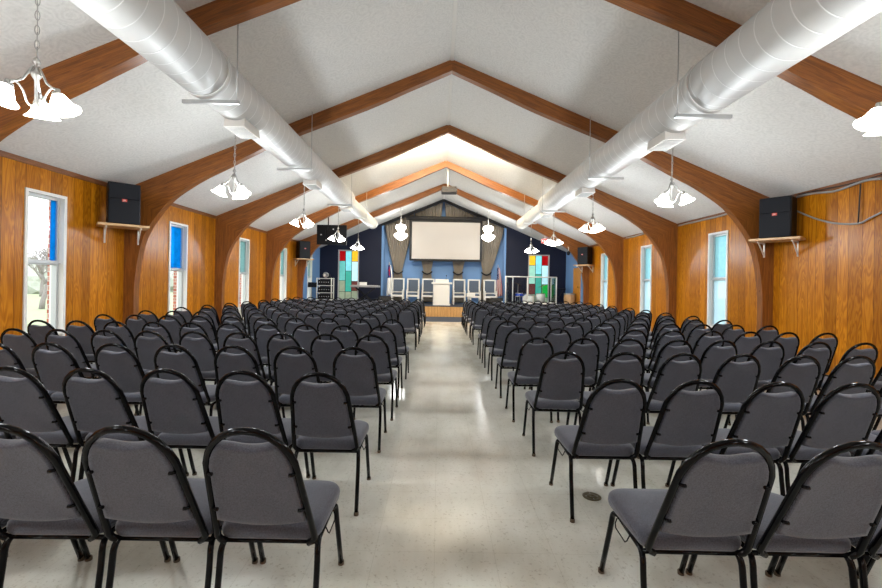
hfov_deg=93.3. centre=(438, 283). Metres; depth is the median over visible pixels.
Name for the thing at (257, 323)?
chair
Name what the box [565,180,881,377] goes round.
wall
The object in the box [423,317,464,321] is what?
step
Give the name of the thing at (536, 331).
chair
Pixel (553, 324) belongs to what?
chair
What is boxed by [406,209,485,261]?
projection screen
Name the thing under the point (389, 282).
flag
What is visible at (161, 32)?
duct
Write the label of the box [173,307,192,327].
chair
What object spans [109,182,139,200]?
grille
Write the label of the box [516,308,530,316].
chair
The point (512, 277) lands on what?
shield
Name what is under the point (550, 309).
chair
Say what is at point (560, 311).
chair
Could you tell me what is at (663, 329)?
chair
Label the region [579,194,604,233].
chandelier
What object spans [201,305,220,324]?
chair
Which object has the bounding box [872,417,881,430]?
chair
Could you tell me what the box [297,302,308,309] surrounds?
chair
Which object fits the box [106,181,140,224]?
loudspeaker
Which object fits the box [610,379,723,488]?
chair
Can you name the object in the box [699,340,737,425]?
chair
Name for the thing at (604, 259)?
window
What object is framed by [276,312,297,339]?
chair
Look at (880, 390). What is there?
chair
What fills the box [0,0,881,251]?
ceiling
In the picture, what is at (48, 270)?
brick pier
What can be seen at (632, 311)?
chair
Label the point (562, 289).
table
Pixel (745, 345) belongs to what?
chair
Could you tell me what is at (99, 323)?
chair
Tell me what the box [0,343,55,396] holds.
chair
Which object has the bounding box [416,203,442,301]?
stage curtain
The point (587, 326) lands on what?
chair
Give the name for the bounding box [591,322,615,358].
chair
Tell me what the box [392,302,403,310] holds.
chair
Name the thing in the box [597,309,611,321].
chair
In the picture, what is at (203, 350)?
chair
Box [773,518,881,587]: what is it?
chair
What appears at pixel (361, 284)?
keyboard
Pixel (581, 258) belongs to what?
grille
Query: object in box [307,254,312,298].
window
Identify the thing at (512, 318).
chair
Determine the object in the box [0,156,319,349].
wall
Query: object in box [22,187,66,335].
window
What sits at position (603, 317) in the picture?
chair
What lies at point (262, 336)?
chair
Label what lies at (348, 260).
window
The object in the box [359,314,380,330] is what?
chair
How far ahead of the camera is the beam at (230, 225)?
10.97 m
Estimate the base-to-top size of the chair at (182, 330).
0.928 m
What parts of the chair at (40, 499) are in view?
leg, backrest, frame, seat, seat frame, leg, leg, leg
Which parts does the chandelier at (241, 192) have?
lamp shade, arm, chain, lamp shade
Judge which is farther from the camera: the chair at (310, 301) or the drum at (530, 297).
the drum at (530, 297)
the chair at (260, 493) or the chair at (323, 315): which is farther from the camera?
the chair at (323, 315)
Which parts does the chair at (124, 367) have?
backrest, frame, seat, seat frame, leg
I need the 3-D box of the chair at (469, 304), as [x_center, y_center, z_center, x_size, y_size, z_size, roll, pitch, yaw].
[0.997,0.992,12.735,0.426,0.920,0.687,1,0,0]
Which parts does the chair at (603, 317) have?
backrest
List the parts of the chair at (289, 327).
backrest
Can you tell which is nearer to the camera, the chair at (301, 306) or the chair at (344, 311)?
the chair at (344, 311)
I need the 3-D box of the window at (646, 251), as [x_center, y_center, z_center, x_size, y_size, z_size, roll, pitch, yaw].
[6.353,0.181,12.600,0.230,2.700,0.660,1,0,0]
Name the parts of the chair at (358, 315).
backrest, frame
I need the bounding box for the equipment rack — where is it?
[316,278,333,300]
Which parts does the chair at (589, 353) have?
frame, backrest, seat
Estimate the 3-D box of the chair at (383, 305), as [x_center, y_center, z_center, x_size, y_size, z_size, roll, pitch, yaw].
[-1.618,0.948,11.817,0.426,0.920,0.687,1,0,0]
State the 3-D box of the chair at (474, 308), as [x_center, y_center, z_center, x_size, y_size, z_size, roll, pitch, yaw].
[1.023,0.993,10.854,0.426,0.920,0.687,1,0,1]
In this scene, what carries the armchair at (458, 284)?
on the stage platform
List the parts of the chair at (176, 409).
backrest, frame, seat frame, leg, seat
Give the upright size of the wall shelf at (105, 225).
0.313 m
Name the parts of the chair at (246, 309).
backrest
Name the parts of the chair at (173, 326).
backrest, frame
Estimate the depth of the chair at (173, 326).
6.06 m
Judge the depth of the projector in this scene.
14.42 m
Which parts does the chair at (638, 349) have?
frame, backrest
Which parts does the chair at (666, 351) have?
leg, seat, frame, backrest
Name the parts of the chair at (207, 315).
backrest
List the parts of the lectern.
panel moulding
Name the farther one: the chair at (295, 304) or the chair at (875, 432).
the chair at (295, 304)
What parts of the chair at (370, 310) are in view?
backrest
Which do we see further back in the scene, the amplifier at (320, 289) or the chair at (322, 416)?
the amplifier at (320, 289)
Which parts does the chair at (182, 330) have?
backrest, frame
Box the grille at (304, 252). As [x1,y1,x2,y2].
[300,248,309,257]
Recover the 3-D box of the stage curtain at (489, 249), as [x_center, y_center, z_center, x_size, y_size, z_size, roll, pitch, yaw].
[2.482,-1.220,20.806,1.443,4.371,0.217,1,0,-3]
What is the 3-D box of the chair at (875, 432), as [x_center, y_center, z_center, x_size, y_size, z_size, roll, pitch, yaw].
[3.264,1.035,2.694,0.431,0.928,0.692,1,0,1]
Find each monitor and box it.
[317,217,346,244]
[378,296,390,301]
[490,298,502,303]
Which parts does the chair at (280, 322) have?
backrest, frame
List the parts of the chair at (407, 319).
backrest, frame, seat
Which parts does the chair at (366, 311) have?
backrest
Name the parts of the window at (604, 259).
sash, pane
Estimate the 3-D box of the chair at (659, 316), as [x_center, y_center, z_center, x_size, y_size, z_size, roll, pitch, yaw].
[4.778,1.057,9.088,0.426,0.920,0.687,1,0,0]
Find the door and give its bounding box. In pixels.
[573,268,580,303]
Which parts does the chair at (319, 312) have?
backrest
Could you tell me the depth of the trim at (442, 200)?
20.57 m
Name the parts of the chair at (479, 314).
seat, frame, backrest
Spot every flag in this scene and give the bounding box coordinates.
[386,262,392,295]
[496,266,501,297]
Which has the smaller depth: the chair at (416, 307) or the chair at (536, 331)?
the chair at (536, 331)
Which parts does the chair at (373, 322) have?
frame, backrest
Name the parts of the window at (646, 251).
sash, pane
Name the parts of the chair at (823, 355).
frame, backrest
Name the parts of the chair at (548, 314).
backrest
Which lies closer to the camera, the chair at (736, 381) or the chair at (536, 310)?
the chair at (736, 381)
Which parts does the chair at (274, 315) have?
backrest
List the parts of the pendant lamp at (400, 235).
globe, globe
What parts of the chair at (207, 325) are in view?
backrest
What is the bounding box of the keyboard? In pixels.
[350,282,379,300]
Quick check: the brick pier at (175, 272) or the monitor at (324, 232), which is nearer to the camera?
the brick pier at (175, 272)
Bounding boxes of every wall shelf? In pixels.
[96,222,149,244]
[293,258,313,266]
[573,264,594,272]
[748,236,805,257]
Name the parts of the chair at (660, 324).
backrest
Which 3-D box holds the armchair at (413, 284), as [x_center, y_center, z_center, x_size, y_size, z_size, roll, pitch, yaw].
[-1.243,0.332,19.780,0.600,1.200,0.560,1,0,0]
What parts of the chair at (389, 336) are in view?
backrest, frame, seat, leg, leg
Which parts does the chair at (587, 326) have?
backrest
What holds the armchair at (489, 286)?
on the stage platform
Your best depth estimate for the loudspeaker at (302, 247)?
16.81 m
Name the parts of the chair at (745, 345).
backrest, frame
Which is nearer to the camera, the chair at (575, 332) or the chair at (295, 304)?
the chair at (575, 332)
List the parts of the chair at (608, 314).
backrest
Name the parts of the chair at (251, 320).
backrest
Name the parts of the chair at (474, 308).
backrest, frame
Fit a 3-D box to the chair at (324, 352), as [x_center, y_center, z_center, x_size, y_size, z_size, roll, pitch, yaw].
[-1.143,0.960,4.516,0.431,0.928,0.692,1,0,0]
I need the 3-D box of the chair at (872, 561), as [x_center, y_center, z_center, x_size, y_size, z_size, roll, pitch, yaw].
[2.350,1.019,1.768,0.431,0.928,0.692,1,0,-1]
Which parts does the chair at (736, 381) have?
seat frame, seat, frame, backrest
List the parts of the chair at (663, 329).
seat, frame, backrest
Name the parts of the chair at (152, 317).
frame, backrest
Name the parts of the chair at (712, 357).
seat, backrest, frame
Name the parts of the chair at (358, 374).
backrest, frame, seat, seat frame, leg, leg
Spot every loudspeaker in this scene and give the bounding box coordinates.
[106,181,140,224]
[296,241,309,258]
[577,247,591,264]
[759,195,796,237]
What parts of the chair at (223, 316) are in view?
backrest, frame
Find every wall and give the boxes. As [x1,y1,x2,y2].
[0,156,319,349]
[320,224,381,300]
[383,202,503,302]
[506,227,565,304]
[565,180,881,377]
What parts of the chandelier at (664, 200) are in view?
lamp shade, arm, chain, arm, lamp shade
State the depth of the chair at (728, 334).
6.08 m
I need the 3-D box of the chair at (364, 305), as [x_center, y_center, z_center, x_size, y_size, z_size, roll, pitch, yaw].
[-2.086,0.940,11.824,0.426,0.920,0.687,1,0,0]
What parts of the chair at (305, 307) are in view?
backrest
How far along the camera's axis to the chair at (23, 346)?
4.24 m
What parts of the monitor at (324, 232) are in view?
mount plate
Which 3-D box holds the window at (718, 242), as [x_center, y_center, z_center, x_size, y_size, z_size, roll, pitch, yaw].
[6.353,0.181,9.360,0.230,2.700,0.660,1,0,0]
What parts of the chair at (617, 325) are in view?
backrest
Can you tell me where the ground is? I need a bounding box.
[27,292,172,325]
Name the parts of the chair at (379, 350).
backrest, frame, seat frame, seat, leg, leg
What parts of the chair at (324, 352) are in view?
seat, backrest, frame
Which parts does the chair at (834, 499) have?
leg, leg, leg, seat frame, seat, frame, backrest, leg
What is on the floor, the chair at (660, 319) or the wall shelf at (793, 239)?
the chair at (660, 319)
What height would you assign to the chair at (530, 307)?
0.920 m
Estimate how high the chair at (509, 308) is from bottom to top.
0.920 m
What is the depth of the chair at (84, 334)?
5.13 m
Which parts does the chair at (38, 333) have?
backrest, frame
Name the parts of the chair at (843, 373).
seat, backrest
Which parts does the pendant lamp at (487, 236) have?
globe, globe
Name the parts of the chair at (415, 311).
frame, backrest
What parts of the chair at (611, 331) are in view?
backrest, frame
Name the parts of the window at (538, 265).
coloured pane, coloured pane, coloured pane, coloured pane, coloured pane, coloured pane, coloured pane, coloured pane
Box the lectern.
[432,279,451,305]
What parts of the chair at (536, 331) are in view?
backrest, frame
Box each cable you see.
[678,213,727,225]
[796,177,881,197]
[797,174,881,194]
[797,210,881,224]
[857,184,860,222]
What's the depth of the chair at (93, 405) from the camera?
2.49 m
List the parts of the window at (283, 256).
pane, sash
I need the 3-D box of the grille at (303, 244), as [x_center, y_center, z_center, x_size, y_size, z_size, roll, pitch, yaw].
[-5.407,-1.594,16.811,0.432,0.266,0.024,1,0,-40]
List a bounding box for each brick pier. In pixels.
[47,200,50,322]
[173,271,176,313]
[239,274,241,306]
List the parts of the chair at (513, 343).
leg, leg, seat, seat frame, frame, backrest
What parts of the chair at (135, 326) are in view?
backrest, frame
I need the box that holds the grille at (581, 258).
[577,254,586,263]
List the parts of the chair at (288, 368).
seat, backrest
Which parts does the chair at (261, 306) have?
backrest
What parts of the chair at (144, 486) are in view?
leg, backrest, frame, seat, seat frame, leg, leg, leg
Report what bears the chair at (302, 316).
on the floor
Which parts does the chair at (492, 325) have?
leg, seat, backrest, frame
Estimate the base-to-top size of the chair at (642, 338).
0.928 m
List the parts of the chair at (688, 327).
frame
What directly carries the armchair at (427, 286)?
on the stage platform
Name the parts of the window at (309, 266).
sash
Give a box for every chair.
[0,328,38,377]
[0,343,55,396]
[0,366,90,481]
[0,423,170,587]
[0,432,63,463]
[0,518,84,561]
[27,320,92,378]
[31,342,84,403]
[45,329,98,407]
[62,367,188,479]
[65,320,94,362]
[82,425,257,587]
[91,329,149,415]
[94,314,118,335]
[94,343,144,415]
[103,321,135,354]
[125,314,149,337]
[134,330,171,415]
[137,310,179,351]
[140,368,226,475]
[141,321,179,352]
[154,344,215,415]
[157,315,181,351]
[164,311,187,326]
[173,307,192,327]
[179,322,215,384]
[179,331,215,384]
[189,316,217,351]
[192,311,215,332]
[198,307,219,329]
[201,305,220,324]
[202,427,343,587]
[214,345,284,417]
[215,370,309,477]
[216,323,263,366]
[220,312,253,337]
[221,316,246,337]
[222,305,247,326]
[223,308,248,334]
[223,332,273,381]
[224,303,243,322]
[241,301,253,320]
[243,303,255,324]
[244,305,259,328]
[247,308,264,333]
[248,312,268,338]
[253,317,276,366]
[254,323,283,385]
[259,301,271,312]
[263,303,276,314]
[266,306,281,320]
[266,332,301,385]
[271,309,289,322]
[273,346,320,409]
[274,300,285,306]
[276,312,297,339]
[278,302,290,312]
[283,304,297,312]
[284,317,308,339]
[288,306,303,316]
[290,372,370,515]
[291,300,302,306]
[292,324,320,353]
[295,309,313,321]
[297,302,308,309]
[303,304,317,312]
[304,313,324,329]
[308,301,318,306]
[310,307,325,317]
[310,333,345,383]
[315,302,325,309]
[317,318,340,340]
[320,309,337,322]
[323,304,336,313]
[325,301,335,307]
[329,325,358,381]
[331,314,351,330]
[332,303,344,309]
[332,307,346,317]
[332,347,386,452]
[342,301,351,307]
[343,305,356,313]
[344,310,361,323]
[348,300,358,305]
[348,318,371,340]
[351,303,363,310]
[353,334,397,420]
[354,307,369,317]
[358,301,368,307]
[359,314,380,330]
[363,305,376,313]
[367,325,402,397]
[369,303,381,310]
[369,310,387,324]
[375,302,386,310]
[376,308,392,323]
[380,319,408,378]
[383,305,397,323]
[387,304,400,312]
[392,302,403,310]
[395,301,405,307]
[397,308,416,349]
[403,306,419,343]
[405,304,420,336]
[407,302,421,334]
[411,301,422,328]
[415,300,424,325]
[416,299,425,323]
[461,300,470,324]
[462,301,472,328]
[464,302,478,331]
[465,303,479,333]
[469,305,485,339]
[471,307,489,344]
[477,312,500,358]
[482,316,508,367]
[486,304,497,315]
[487,321,518,380]
[491,305,504,315]
[495,307,509,315]
[495,327,533,397]
[501,310,516,320]
[504,304,514,309]
[505,337,553,422]
[508,313,525,325]
[510,306,522,312]
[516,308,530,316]
[517,316,536,332]
[521,304,531,310]
[522,351,584,456]
[524,310,538,320]
[529,321,551,343]
[529,328,571,389]
[530,306,541,313]
[533,313,549,326]
[537,304,548,310]
[537,308,550,316]
[544,317,564,333]
[546,310,560,320]
[549,306,559,313]
[549,378,646,522]
[555,305,565,311]
[556,308,570,317]
[557,338,599,422]
[558,314,575,326]
[560,322,583,343]
[566,307,578,314]
[568,311,583,321]
[571,305,582,311]
[571,317,592,334]
[574,352,644,458]
[577,304,587,311]
[577,309,590,317]
[580,329,609,390]
[583,314,600,328]
[585,307,597,314]
[589,338,644,390]
[590,311,606,322]
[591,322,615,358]
[594,304,603,311]
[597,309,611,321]
[598,438,775,587]
[600,318,620,344]
[600,329,646,371]
[603,307,615,315]
[607,314,625,339]
[609,323,648,355]
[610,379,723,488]
[613,312,628,330]
[615,318,648,370]
[619,309,631,325]
[620,315,650,337]
[622,308,634,321]
[633,312,649,319]
[639,310,651,341]
[643,339,692,424]
[644,330,684,391]
[644,353,701,425]
[645,324,680,372]
[647,319,676,357]
[648,315,674,341]
[649,312,671,335]
[680,316,700,331]
[681,381,804,496]
[682,319,704,340]
[685,324,712,348]
[685,440,881,587]
[692,331,723,360]
[699,331,761,390]
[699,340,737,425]
[709,354,760,414]
[712,320,732,335]
[721,325,744,346]
[724,355,820,430]
[735,341,784,417]
[754,325,778,347]
[765,342,831,395]
[769,332,799,363]
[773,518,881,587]
[775,383,880,492]
[803,355,875,421]
[809,333,837,375]
[816,342,877,390]
[849,429,881,456]
[867,558,875,575]
[868,367,881,393]
[870,430,880,434]
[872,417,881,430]
[877,387,881,416]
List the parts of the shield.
post, rail, post, post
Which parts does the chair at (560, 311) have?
backrest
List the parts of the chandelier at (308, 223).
lamp shade, lamp shade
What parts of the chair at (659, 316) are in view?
backrest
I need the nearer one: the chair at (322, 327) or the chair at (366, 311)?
the chair at (322, 327)
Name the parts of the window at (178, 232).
pane, sash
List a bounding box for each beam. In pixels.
[0,0,881,141]
[123,60,773,331]
[214,125,677,322]
[265,161,623,312]
[297,184,588,304]
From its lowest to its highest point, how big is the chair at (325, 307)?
0.920 m
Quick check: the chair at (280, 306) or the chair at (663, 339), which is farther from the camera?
the chair at (280, 306)
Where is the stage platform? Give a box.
[424,303,462,316]
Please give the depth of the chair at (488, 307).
11.54 m
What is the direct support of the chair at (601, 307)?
on the floor
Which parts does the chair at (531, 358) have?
leg, leg, seat, seat frame, frame, backrest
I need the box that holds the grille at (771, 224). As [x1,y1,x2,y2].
[759,212,790,237]
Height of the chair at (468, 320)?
0.920 m
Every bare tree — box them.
[28,241,47,308]
[28,243,47,295]
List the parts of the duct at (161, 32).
rod, rod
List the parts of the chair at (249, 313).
backrest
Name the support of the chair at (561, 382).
on the floor
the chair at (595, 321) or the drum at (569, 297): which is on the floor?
the chair at (595, 321)
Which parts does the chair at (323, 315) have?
backrest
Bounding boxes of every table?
[466,293,474,301]
[552,288,565,301]
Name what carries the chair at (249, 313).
on the floor
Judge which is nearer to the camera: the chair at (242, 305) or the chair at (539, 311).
the chair at (539, 311)
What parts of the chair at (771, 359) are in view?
seat, frame, backrest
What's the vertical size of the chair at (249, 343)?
0.928 m
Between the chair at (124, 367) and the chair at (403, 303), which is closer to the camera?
the chair at (124, 367)
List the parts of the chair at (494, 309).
backrest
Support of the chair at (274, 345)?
on the floor
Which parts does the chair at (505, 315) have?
backrest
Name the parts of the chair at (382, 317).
backrest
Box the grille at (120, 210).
[108,198,139,224]
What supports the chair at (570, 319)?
on the floor
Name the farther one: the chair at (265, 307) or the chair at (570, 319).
the chair at (265, 307)
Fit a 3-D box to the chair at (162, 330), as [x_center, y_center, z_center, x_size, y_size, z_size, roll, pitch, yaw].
[-3.497,0.920,5.404,0.431,0.928,0.692,1,0,0]
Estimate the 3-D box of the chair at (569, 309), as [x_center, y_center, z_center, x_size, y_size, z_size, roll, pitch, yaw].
[3.392,1.033,10.872,0.426,0.920,0.687,1,0,0]
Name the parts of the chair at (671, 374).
seat, backrest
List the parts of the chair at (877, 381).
frame, seat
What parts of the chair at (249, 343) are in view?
backrest, seat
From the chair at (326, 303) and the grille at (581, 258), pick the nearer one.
the chair at (326, 303)
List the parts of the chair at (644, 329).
frame, backrest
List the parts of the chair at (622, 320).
backrest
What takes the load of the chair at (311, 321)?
on the floor
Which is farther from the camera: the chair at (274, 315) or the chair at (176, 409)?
the chair at (274, 315)
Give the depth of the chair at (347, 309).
9.67 m
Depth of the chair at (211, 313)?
7.91 m
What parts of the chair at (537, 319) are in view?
backrest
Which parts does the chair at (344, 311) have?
backrest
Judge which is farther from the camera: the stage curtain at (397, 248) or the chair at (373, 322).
the stage curtain at (397, 248)
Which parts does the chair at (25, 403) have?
backrest, frame, seat, leg, seat frame, leg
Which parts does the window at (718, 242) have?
sash, pane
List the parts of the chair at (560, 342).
frame, backrest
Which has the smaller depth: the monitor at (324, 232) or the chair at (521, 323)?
the chair at (521, 323)
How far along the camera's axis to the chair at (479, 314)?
9.77 m
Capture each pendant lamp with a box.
[394,208,407,239]
[481,210,494,241]
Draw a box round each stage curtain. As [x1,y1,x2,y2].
[385,214,413,300]
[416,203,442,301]
[445,203,474,302]
[475,216,503,301]
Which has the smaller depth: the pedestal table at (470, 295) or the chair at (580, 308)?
the chair at (580, 308)
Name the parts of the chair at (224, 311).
backrest, frame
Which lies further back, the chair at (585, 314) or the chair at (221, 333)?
the chair at (585, 314)
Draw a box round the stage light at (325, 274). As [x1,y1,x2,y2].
[322,272,329,277]
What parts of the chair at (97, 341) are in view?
backrest, frame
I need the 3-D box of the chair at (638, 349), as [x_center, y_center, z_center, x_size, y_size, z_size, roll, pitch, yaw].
[1.937,1.012,4.545,0.431,0.928,0.692,1,0,1]
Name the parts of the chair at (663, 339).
seat, frame, backrest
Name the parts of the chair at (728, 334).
frame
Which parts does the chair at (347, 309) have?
backrest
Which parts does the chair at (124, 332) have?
frame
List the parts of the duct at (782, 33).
rod, rod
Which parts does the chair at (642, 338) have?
frame, backrest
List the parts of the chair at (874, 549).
leg, leg, leg, seat, seat frame, frame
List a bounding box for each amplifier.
[318,280,330,284]
[318,287,332,292]
[318,294,332,298]
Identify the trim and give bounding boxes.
[0,150,881,246]
[381,199,507,228]
[381,225,505,303]
[443,0,457,198]
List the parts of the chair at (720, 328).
backrest, frame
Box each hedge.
[27,257,46,293]
[170,271,173,291]
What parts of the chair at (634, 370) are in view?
leg, seat, frame, backrest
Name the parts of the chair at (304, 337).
frame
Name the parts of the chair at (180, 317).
backrest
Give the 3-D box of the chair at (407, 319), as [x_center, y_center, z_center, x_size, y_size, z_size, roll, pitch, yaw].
[-0.703,0.964,9.081,0.426,0.920,0.687,1,0,-1]
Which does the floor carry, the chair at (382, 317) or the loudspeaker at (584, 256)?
the chair at (382, 317)
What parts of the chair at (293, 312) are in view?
backrest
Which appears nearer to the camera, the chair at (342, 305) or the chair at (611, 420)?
the chair at (611, 420)
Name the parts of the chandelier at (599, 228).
lamp shade, lamp shade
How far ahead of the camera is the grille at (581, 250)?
16.82 m
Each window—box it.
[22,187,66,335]
[168,221,187,313]
[238,237,249,318]
[279,248,286,301]
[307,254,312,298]
[337,250,358,299]
[528,255,549,302]
[600,253,607,308]
[640,244,651,330]
[707,230,728,328]
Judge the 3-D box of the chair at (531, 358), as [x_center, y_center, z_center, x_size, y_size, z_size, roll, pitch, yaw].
[0.994,0.996,4.528,0.431,0.928,0.692,1,0,0]
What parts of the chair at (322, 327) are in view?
frame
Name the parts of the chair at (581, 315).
backrest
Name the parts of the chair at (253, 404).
backrest, frame, seat, leg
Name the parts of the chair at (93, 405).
leg, backrest, frame, seat, leg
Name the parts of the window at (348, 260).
coloured pane, coloured pane, coloured pane, coloured pane, coloured pane, coloured pane, coloured pane, coloured pane, coloured pane, coloured pane, coloured pane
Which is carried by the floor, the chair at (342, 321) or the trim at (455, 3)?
the chair at (342, 321)
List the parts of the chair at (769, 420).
seat, frame, backrest, leg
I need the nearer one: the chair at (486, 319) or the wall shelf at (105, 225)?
the wall shelf at (105, 225)
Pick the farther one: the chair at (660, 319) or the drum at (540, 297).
the drum at (540, 297)
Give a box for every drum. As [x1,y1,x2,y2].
[515,293,522,302]
[520,294,530,302]
[528,295,533,301]
[536,293,544,301]
[564,293,574,304]
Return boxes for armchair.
[391,278,404,300]
[406,278,419,300]
[421,279,434,302]
[452,279,465,304]
[467,279,480,301]
[483,280,496,300]
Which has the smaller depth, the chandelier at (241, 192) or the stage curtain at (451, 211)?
the chandelier at (241, 192)
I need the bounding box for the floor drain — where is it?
[582,492,600,500]
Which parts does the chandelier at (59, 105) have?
lamp shade, arm, chain, lamp shade, arm, arm, lamp shade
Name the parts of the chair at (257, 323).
backrest, frame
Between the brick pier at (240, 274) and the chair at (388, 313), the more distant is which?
the brick pier at (240, 274)
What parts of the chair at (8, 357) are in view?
backrest, frame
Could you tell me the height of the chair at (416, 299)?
0.920 m
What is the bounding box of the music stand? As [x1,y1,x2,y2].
[308,282,316,286]
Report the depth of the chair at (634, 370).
3.38 m
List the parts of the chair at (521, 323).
backrest, frame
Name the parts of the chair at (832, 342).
backrest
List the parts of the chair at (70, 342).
backrest, frame, seat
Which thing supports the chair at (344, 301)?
on the floor
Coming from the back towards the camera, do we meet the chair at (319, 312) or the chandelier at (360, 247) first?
the chandelier at (360, 247)
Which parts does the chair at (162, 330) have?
backrest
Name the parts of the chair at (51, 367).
backrest, seat, frame, seat frame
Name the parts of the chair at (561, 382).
leg, leg, seat, seat frame, frame, backrest, leg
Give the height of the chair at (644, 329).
0.920 m
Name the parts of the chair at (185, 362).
backrest, seat, leg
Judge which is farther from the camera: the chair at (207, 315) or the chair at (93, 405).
the chair at (207, 315)
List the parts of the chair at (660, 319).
backrest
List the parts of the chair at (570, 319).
backrest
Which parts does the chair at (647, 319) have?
backrest, frame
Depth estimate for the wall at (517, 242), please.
20.60 m
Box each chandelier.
[0,0,81,120]
[211,134,250,198]
[290,186,313,227]
[328,207,344,241]
[351,219,363,249]
[524,209,538,252]
[545,213,562,245]
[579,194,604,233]
[655,147,694,207]
[853,102,881,135]
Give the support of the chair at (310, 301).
on the floor
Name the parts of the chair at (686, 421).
leg, leg, seat frame, seat, leg, frame, backrest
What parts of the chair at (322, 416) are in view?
leg, backrest, frame, seat frame, seat, leg, leg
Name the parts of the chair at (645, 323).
frame, backrest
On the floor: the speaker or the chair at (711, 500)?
the chair at (711, 500)
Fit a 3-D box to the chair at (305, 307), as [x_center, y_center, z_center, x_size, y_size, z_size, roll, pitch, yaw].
[-3.003,0.924,9.976,0.426,0.920,0.686,1,0,0]
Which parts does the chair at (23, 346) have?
backrest, frame, seat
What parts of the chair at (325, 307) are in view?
backrest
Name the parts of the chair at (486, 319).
leg, seat, frame, backrest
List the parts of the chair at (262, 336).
seat, backrest, frame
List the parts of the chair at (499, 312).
backrest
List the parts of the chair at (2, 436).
seat, leg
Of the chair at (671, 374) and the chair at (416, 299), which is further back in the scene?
the chair at (416, 299)
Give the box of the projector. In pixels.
[441,168,456,194]
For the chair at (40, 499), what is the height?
0.928 m
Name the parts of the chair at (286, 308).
backrest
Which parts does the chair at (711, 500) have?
leg, leg, seat, seat frame, leg, frame, backrest, leg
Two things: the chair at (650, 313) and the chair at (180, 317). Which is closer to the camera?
the chair at (180, 317)
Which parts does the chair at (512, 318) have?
backrest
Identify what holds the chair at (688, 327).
on the floor
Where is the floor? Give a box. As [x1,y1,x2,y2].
[0,321,881,587]
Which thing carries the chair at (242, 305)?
on the floor
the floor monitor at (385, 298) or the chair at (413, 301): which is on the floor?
the chair at (413, 301)
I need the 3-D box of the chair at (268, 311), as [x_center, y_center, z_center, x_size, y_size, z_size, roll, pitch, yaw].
[-3.494,0.916,9.068,0.426,0.920,0.687,1,0,0]
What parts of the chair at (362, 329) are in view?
backrest, frame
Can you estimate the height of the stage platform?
0.490 m
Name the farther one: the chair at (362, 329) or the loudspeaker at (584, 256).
the loudspeaker at (584, 256)
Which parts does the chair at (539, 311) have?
backrest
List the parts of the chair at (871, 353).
seat, frame, backrest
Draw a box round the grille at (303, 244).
[300,241,309,247]
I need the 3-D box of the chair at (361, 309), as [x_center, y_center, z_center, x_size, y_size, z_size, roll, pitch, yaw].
[-2.088,0.940,10.891,0.426,0.920,0.687,1,0,-1]
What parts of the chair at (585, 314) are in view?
backrest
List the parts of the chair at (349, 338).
backrest, frame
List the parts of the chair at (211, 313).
backrest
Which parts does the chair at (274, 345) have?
backrest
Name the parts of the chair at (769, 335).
frame, backrest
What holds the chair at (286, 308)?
on the floor
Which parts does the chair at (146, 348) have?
backrest, frame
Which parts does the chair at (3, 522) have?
seat, leg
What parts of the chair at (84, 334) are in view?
backrest, frame, seat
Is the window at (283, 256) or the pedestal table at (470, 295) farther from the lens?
the pedestal table at (470, 295)
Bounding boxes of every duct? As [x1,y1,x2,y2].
[70,0,377,228]
[516,0,881,229]
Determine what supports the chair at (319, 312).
on the floor
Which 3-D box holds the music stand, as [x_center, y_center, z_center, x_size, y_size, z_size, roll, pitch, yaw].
[-5.685,0.389,18.504,0.405,0.933,0.367,1,0,0]
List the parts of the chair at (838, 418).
leg, seat frame, leg, seat, frame, backrest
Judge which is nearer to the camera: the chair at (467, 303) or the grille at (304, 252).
the chair at (467, 303)
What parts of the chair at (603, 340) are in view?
frame, backrest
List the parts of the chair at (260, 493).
leg, backrest, frame, leg, seat frame, seat, leg, leg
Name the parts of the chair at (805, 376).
leg, frame, backrest, leg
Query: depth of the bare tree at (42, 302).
21.48 m
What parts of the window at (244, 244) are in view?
pane, sash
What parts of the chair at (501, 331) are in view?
leg, leg, seat, frame, backrest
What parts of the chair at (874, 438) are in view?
frame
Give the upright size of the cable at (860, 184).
0.584 m
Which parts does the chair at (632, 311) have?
backrest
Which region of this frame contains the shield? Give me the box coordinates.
[505,276,556,303]
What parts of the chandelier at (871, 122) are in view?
lamp shade, arm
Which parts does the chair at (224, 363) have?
backrest, frame, leg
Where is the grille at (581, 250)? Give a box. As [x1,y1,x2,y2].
[578,247,586,253]
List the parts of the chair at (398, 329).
backrest, frame, seat, leg, leg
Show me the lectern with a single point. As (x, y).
(441, 286)
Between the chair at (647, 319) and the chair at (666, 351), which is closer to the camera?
the chair at (666, 351)
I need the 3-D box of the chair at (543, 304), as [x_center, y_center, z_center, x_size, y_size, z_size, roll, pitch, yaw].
[2.881,1.024,11.843,0.426,0.920,0.686,1,0,0]
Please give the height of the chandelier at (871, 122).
1.658 m
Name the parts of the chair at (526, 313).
backrest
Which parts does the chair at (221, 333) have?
backrest, frame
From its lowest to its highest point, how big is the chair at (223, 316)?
0.920 m
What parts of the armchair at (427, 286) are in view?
frame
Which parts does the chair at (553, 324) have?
frame, backrest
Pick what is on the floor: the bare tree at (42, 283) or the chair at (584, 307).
the chair at (584, 307)
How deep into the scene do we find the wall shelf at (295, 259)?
16.84 m
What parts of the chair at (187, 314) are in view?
frame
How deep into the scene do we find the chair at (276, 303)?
11.51 m
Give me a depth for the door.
18.80 m
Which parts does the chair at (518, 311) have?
backrest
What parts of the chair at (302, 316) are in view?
backrest, frame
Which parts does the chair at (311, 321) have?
backrest, frame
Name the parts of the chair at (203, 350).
frame, backrest, seat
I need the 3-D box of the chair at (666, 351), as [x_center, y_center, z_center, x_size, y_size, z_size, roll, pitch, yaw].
[2.414,1.020,4.527,0.431,0.928,0.692,1,0,0]
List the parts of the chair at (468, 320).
backrest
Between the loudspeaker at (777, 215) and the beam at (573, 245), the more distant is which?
the beam at (573, 245)
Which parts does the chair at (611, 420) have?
leg, leg, seat, seat frame, leg, frame, backrest, leg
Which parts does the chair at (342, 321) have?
backrest, frame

